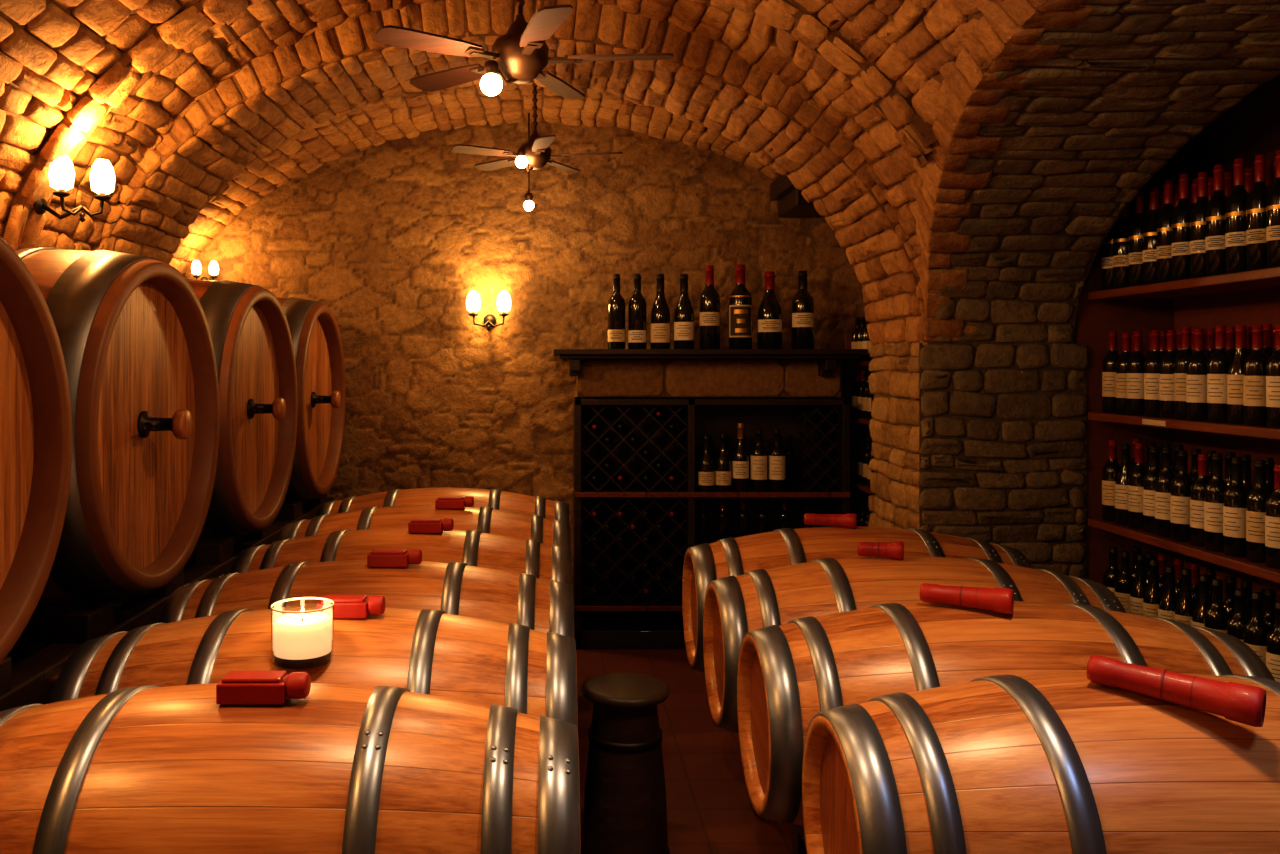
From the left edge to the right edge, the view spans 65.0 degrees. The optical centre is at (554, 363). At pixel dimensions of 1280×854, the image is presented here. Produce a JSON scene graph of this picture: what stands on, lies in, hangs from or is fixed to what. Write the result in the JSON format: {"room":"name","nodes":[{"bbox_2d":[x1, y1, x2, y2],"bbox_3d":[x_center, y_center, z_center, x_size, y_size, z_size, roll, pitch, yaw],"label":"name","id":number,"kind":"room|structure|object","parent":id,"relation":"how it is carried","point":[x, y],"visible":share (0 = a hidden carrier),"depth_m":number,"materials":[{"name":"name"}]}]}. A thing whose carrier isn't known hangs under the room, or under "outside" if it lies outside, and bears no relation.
{"room":"wine cellar","nodes":[
{"label":"wine cellar","id":0,"kind":"room"},
{"bbox_2d":[9,596,136,666],"bbox_3d":[-2.496,0.934,2.699,0.594,2.073,8.606,0,0,0],"label":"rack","id":1,"kind":"structure","parent":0,"point":[18,656],"depth_m":4.29,"materials":[{"name":"wood"}]},
{"bbox_2d":[185,121,866,585],"bbox_3d":[0.000,0.045,6.992,5.700,3.650,0.033,0,0,0],"label":"wall","id":2,"kind":"structure","parent":0,"point":[394,238],"depth_m":6.99,"materials":[{"name":"stone"}]},
{"bbox_2d":[191,260,218,280],"bbox_3d":[-2.408,-0.617,6.879,0.182,0.189,0.110,0,0,-23],"label":"wall sconce","id":3,"kind":"object","parent":2,"relation":"attached to","point":[196,268],"visible":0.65,"depth_m":6.85,"materials":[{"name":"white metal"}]},
{"bbox_2d":[466,291,510,330],"bbox_3d":[-0.455,-0.366,6.890,0.310,0.277,0.162,0,0,0],"label":"wall sconce","id":4,"kind":"object","parent":2,"relation":"attached to","point":[473,302],"visible":1,"depth_m":6.83,"materials":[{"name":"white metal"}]},
{"bbox_2d":[0,0,1279,345],"bbox_3d":[-0.075,-1.225,2.725,6.110,2.450,8.650,0,0,0],"label":"ceiling","id":5,"kind":"structure","parent":0,"point":[972,162],"depth_m":4.43,"materials":[{"name":"brick"}]},
{"bbox_2d":[35,154,114,222],"bbox_3d":[-1.932,-0.701,4.014,0.298,0.265,0.158,0,0,-11],"label":"wall sconce","id":6,"kind":"object","parent":5,"relation":"attached to","point":[61,173],"visible":0.99,"depth_m":4.01,"materials":[{"name":"black metal"}]},
{"bbox_2d":[373,0,673,98],"bbox_3d":[-0.086,-1.302,3.292,0.947,0.876,0.972,0,0,0],"label":"ceiling fan","id":7,"kind":"object","parent":5,"relation":"hanging from","point":[519,56],"depth_m":3.22,"materials":[{"name":"brown wood"}]},
{"bbox_2d":[524,113,533,210],"bbox_3d":[-0.170,-1.313,6.500,0.068,0.634,0.068,0,0,0],"label":"pendant bulb","id":8,"kind":"object","parent":5,"relation":"hanging from","point":[528,205],"visible":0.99,"depth_m":6.49,"materials":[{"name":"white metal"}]},
{"bbox_2d":[451,84,621,171],"bbox_3d":[-0.099,-1.394,5.730,0.965,0.592,0.960,0,0,0],"label":"ceiling fan","id":9,"kind":"object","parent":5,"relation":"hanging from","point":[534,154],"depth_m":5.68,"materials":[{"name":"brown wood"}]},
{"bbox_2d":[576,649,791,853],"bbox_3d":[0.000,1.920,2.700,6.100,0.100,8.800,0,0,0],"label":"floor","id":10,"kind":"structure","parent":0,"point":[709,810],"depth_m":4.68,"materials":[{"name":"ceramic"}]},
{"bbox_2d":[0,494,333,710],"bbox_3d":[-1.748,1.349,4.300,0.735,1.042,5.330,0,0,0],"label":"cradle","id":11,"kind":"object","parent":10,"relation":"on","point":[32,680],"visible":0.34,"depth_m":3.71,"materials":[{"name":"brown wood"}]},
{"bbox_2d":[0,236,71,663],"bbox_3d":[-1.778,0.225,2.410,0.823,1.312,1.312,0,0,0],"label":"wine cask","id":12,"kind":"object","parent":11,"relation":"on","point":[36,414],"visible":1,"depth_m":2.86,"materials":[{"name":"brown wood"}]},
{"bbox_2d":[15,247,219,604],"bbox_3d":[-1.778,0.225,3.730,0.823,1.312,1.312,0,0,0],"label":"wine cask","id":13,"kind":"object","parent":11,"relation":"on","point":[134,335],"visible":0.84,"depth_m":3.59,"materials":[{"name":"brown wood"}]},
{"bbox_2d":[186,278,297,538],"bbox_3d":[-1.778,0.225,5.040,0.823,1.312,1.312,0,0,0],"label":"wine cask","id":14,"kind":"object","parent":11,"relation":"on","point":[249,328],"visible":0.49,"depth_m":4.98,"materials":[{"name":"brown wood"}]},
{"bbox_2d":[276,297,345,500],"bbox_3d":[-1.778,0.225,6.340,0.823,1.312,1.312,0,0,0],"label":"wine cask","id":15,"kind":"object","parent":11,"relation":"on","point":[314,329],"visible":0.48,"depth_m":6.34,"materials":[{"name":"brown wood"}]},
{"bbox_2d":[581,673,669,853],"bbox_3d":[0.260,1.527,3.700,0.328,0.686,0.328,0,0,0],"label":"stool","id":16,"kind":"object","parent":10,"relation":"on","point":[625,806],"visible":1,"depth_m":3.58,"materials":[{"name":"brown wood"}]},
{"bbox_2d":[573,397,849,648],"bbox_3d":[1.030,1.050,6.741,1.805,1.640,0.418,0,0,0],"label":"wine cabinet","id":17,"kind":"object","parent":10,"relation":"on","point":[655,479],"visible":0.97,"depth_m":6.71,"materials":[{"name":"brown wood"}]},
{"bbox_2d":[577,360,840,396],"bbox_3d":[1.025,0.095,6.787,1.750,0.250,0.326,0,0,0],"label":"stone lintel","id":18,"kind":"object","parent":17,"relation":"on","point":[597,378],"visible":0.94,"depth_m":6.63,"materials":[{"name":"brown stone"}]},
{"bbox_2d":[553,349,867,375],"bbox_3d":[0.990,-0.007,6.660,2.000,0.175,0.620,0,0,0],"label":"mantel shelf","id":19,"kind":"object","parent":18,"relation":"on","point":[827,358],"visible":1,"depth_m":6.35,"materials":[{"name":"brown wood"}]},
{"bbox_2d":[608,274,624,348],"bbox_3d":[0.400,-0.340,6.499,0.116,0.490,0.117,0,0,0],"label":"wine bottle","id":20,"kind":"object","parent":19,"relation":"on","point":[616,302],"visible":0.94,"depth_m":6.45,"materials":[{"name":"black glass"}]},
{"bbox_2d":[628,274,646,348],"bbox_3d":[0.535,-0.340,6.499,0.120,0.490,0.121,0,0,0],"label":"wine bottle","id":21,"kind":"object","parent":19,"relation":"on","point":[637,306],"visible":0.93,"depth_m":6.45,"materials":[{"name":"black glass"}]},
{"bbox_2d":[651,274,669,348],"bbox_3d":[0.685,-0.340,6.499,0.128,0.490,0.129,0,0,0],"label":"wine bottle","id":22,"kind":"object","parent":19,"relation":"on","point":[660,311],"visible":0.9,"depth_m":6.45,"materials":[{"name":"black glass"}]},
{"bbox_2d":[674,274,693,348],"bbox_3d":[0.838,-0.340,6.499,0.132,0.490,0.133,0,0,0],"label":"wine bottle","id":23,"kind":"object","parent":19,"relation":"on","point":[683,311],"visible":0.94,"depth_m":6.45,"materials":[{"name":"black glass"}]},
{"bbox_2d":[699,265,719,348],"bbox_3d":[1.005,-0.367,6.499,0.134,0.545,0.136,0,0,0],"label":"wine bottle","id":24,"kind":"object","parent":19,"relation":"on","point":[709,300],"visible":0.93,"depth_m":6.45,"materials":[{"name":"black glass"}]},
{"bbox_2d":[729,264,751,348],"bbox_3d":[1.205,-0.370,6.498,0.150,0.550,0.153,0,0,0],"label":"wine bottle","id":25,"kind":"object","parent":19,"relation":"on","point":[740,298],"visible":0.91,"depth_m":6.44,"materials":[{"name":"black glass"}]},
{"bbox_2d":[757,271,781,348],"bbox_3d":[1.395,-0.347,6.499,0.160,0.505,0.162,0,0,0],"label":"wine bottle","id":26,"kind":"object","parent":19,"relation":"on","point":[769,314],"visible":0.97,"depth_m":6.44,"materials":[{"name":"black glass"}]},
{"bbox_2d":[791,271,813,348],"bbox_3d":[1.610,-0.350,6.499,0.144,0.510,0.146,0,0,0],"label":"wine bottle","id":27,"kind":"object","parent":19,"relation":"on","point":[802,303],"visible":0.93,"depth_m":6.45,"materials":[{"name":"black glass"}]},
{"bbox_2d":[845,317,870,526],"bbox_3d":[2.220,0.775,6.253,0.420,2.190,1.385,0,0,0],"label":"wine rack","id":28,"kind":"object","parent":10,"relation":"on","point":[857,373],"visible":0.09,"depth_m":6.75,"materials":[{"name":"brown wood"}]},
{"bbox_2d":[866,340,1087,578],"bbox_3d":[2.107,0.924,5.098,0.814,2.091,0.814,0,0,0],"label":"stone pier","id":29,"kind":"object","parent":10,"relation":"on","point":[987,442],"visible":0.49,"depth_m":4.71,"materials":[{"name":"brown stone"}]},
{"bbox_2d":[1088,148,1279,681],"bbox_3d":[2.700,0.548,2.650,0.431,2.643,4.050,0,0,0],"label":"shelving","id":30,"kind":"object","parent":10,"relation":"on","point":[1214,380],"visible":0.74,"depth_m":4.04,"materials":[{"name":"brown wood"}]},
{"bbox_3d":[1.290,1.630,3.260,0.930,0.480,2.800,0,0,0],"label":"rack","id":31,"kind":"object","parent":10,"relation":"on","visible":0},
{"bbox_2d":[682,526,1032,672],"bbox_3d":[1.295,1.060,4.350,1.420,0.700,0.700,0,0,0],"label":"wine barrel","id":32,"kind":"object","parent":31,"relation":"on","point":[705,563],"visible":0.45,"depth_m":4.22,"materials":[{"name":"brown wood"}]},
{"bbox_2d":[804,513,856,528],"bbox_3d":[1.200,0.680,4.360,0.220,0.065,0.065,0,0,17],"label":"stopper","id":33,"kind":"object","parent":32,"relation":"on","point":[838,520],"visible":1,"depth_m":4.34,"materials":[{"name":"wax"}]},
{"bbox_2d":[703,556,1125,732],"bbox_3d":[1.290,1.060,3.670,1.420,0.700,0.700,0,-1,0],"label":"wine barrel","id":34,"kind":"object","parent":31,"relation":"on","point":[734,606],"visible":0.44,"depth_m":3.52,"materials":[{"name":"brown wood"}]},
{"bbox_2d":[857,541,903,559],"bbox_3d":[1.190,0.680,3.660,0.160,0.069,0.069,0,0,14],"label":"stopper","id":35,"kind":"object","parent":34,"relation":"on","point":[893,550],"visible":1,"depth_m":3.64,"materials":[{"name":"wax"}]},
{"bbox_2d":[737,601,1274,826],"bbox_3d":[1.295,1.060,2.965,1.420,0.700,0.700,0,0,0],"label":"wine barrel","id":36,"kind":"object","parent":31,"relation":"on","point":[790,673],"visible":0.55,"depth_m":2.79,"materials":[{"name":"brown wood"}]},
{"bbox_2d":[920,583,1013,613],"bbox_3d":[1.200,0.680,2.920,0.250,0.073,0.073,0,0,29],"label":"stopper","id":37,"kind":"object","parent":36,"relation":"on","point":[998,600],"visible":1,"depth_m":2.89,"materials":[{"name":"wax"}]},
{"bbox_2d":[802,672,1279,853],"bbox_3d":[1.330,1.060,2.260,1.422,0.700,0.700,0,0,0],"label":"wine barrel","id":38,"kind":"object","parent":31,"relation":"on","point":[1066,762],"visible":0.91,"depth_m":2.05,"materials":[{"name":"brown wood"}]},
{"bbox_2d":[1086,655,1265,726],"bbox_3d":[1.316,0.693,2.131,0.323,0.088,0.080,0,0,42],"label":"stopper","id":39,"kind":"object","parent":38,"relation":"on","point":[1241,703],"visible":1,"depth_m":2.09,"materials":[{"name":"wax"}]},
{"bbox_3d":[-0.630,1.630,3.940,0.930,0.480,4.320,0,0,0],"label":"rack","id":40,"kind":"object","parent":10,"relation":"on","visible":0},
{"bbox_2d":[0,683,580,853],"bbox_3d":[-0.660,1.060,2.180,1.420,0.699,0.699,0,0,0],"label":"wine barrel","id":41,"kind":"object","parent":40,"relation":"on","point":[338,768],"visible":0.99,"depth_m":1.97,"materials":[{"name":"brown wood"}]},
{"bbox_2d":[216,671,310,704],"bbox_3d":[-0.617,0.685,2.130,0.188,0.059,0.070,0,0,0],"label":"block","id":42,"kind":"object","parent":41,"relation":"on","point":[237,687],"visible":1,"depth_m":2.10,"materials":[{"name":"wax"}]},
{"bbox_2d":[48,607,577,729],"bbox_3d":[-0.650,1.060,2.890,1.422,0.700,0.700,0,0,0],"label":"wine barrel","id":43,"kind":"object","parent":40,"relation":"on","point":[529,671],"visible":0.4,"depth_m":2.71,"materials":[{"name":"brown wood"}]},
{"bbox_2d":[270,597,333,669],"bbox_3d":[-0.675,0.719,2.675,0.166,0.153,0.166,0,0,0],"label":"votive candle","id":44,"kind":"object","parent":43,"relation":"on","point":[300,640],"visible":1,"depth_m":2.62,"materials":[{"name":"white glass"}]},
{"bbox_2d":[316,595,385,618],"bbox_3d":[-0.577,0.685,2.840,0.188,0.059,0.070,0,0,0],"label":"block","id":45,"kind":"object","parent":43,"relation":"on","point":[345,606],"visible":0.94,"depth_m":2.81,"materials":[{"name":"wax"}]},
{"bbox_2d":[159,560,573,637],"bbox_3d":[-0.645,1.060,3.600,1.421,0.700,0.700,0,0,0],"label":"wine barrel","id":46,"kind":"object","parent":40,"relation":"on","point":[455,588],"visible":0.34,"depth_m":3.44,"materials":[{"name":"brown wood"}]},
{"bbox_2d":[367,549,421,566],"bbox_3d":[-0.567,0.685,3.550,0.188,0.059,0.070,0,0,0],"label":"block","id":47,"kind":"object","parent":46,"relation":"on","point":[376,557],"visible":1,"depth_m":3.52,"materials":[{"name":"wax"}]},
{"bbox_2d":[230,528,571,584],"bbox_3d":[-0.640,1.060,4.310,1.420,0.700,0.700,0,0,0],"label":"wine barrel","id":48,"kind":"object","parent":40,"relation":"on","point":[477,548],"visible":0.26,"depth_m":4.16,"materials":[{"name":"brown wood"}]},
{"bbox_2d":[408,518,453,532],"bbox_3d":[-0.527,0.685,4.260,0.188,0.059,0.070,0,0,0],"label":"block","id":49,"kind":"object","parent":48,"relation":"on","point":[416,525],"visible":1,"depth_m":4.22,"materials":[{"name":"wax"}]},
{"bbox_2d":[279,505,570,548],"bbox_3d":[-0.635,1.060,5.020,1.420,0.700,0.700,0,0,0],"label":"wine barrel","id":50,"kind":"object","parent":40,"relation":"on","point":[490,520],"visible":0.27,"depth_m":4.88,"materials":[{"name":"brown wood"}]},
{"bbox_2d":[435,496,473,508],"bbox_3d":[-0.497,0.685,4.970,0.188,0.059,0.070,0,0,0],"label":"block","id":51,"kind":"object","parent":50,"relation":"on","point":[442,502],"visible":1,"depth_m":4.94,"materials":[{"name":"wax"}]},
{"bbox_2d":[315,487,568,522],"bbox_3d":[-0.630,1.060,5.730,1.421,0.700,0.700,0,0,0],"label":"wine barrel","id":52,"kind":"object","parent":40,"relation":"on","point":[494,498],"visible":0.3,"depth_m":5.61,"materials":[{"name":"brown wood"}]},
{"bbox_2d":[770,175,815,217],"bbox_3d":[1.720,-1.140,6.600,0.440,0.240,0.800,0,0,0],"label":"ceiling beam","id":53,"kind":"structure","parent":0,"point":[791,204],"depth_m":6.65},
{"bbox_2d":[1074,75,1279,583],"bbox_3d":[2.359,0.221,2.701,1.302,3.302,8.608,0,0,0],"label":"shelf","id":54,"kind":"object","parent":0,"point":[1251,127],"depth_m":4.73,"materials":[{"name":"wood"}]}
]}

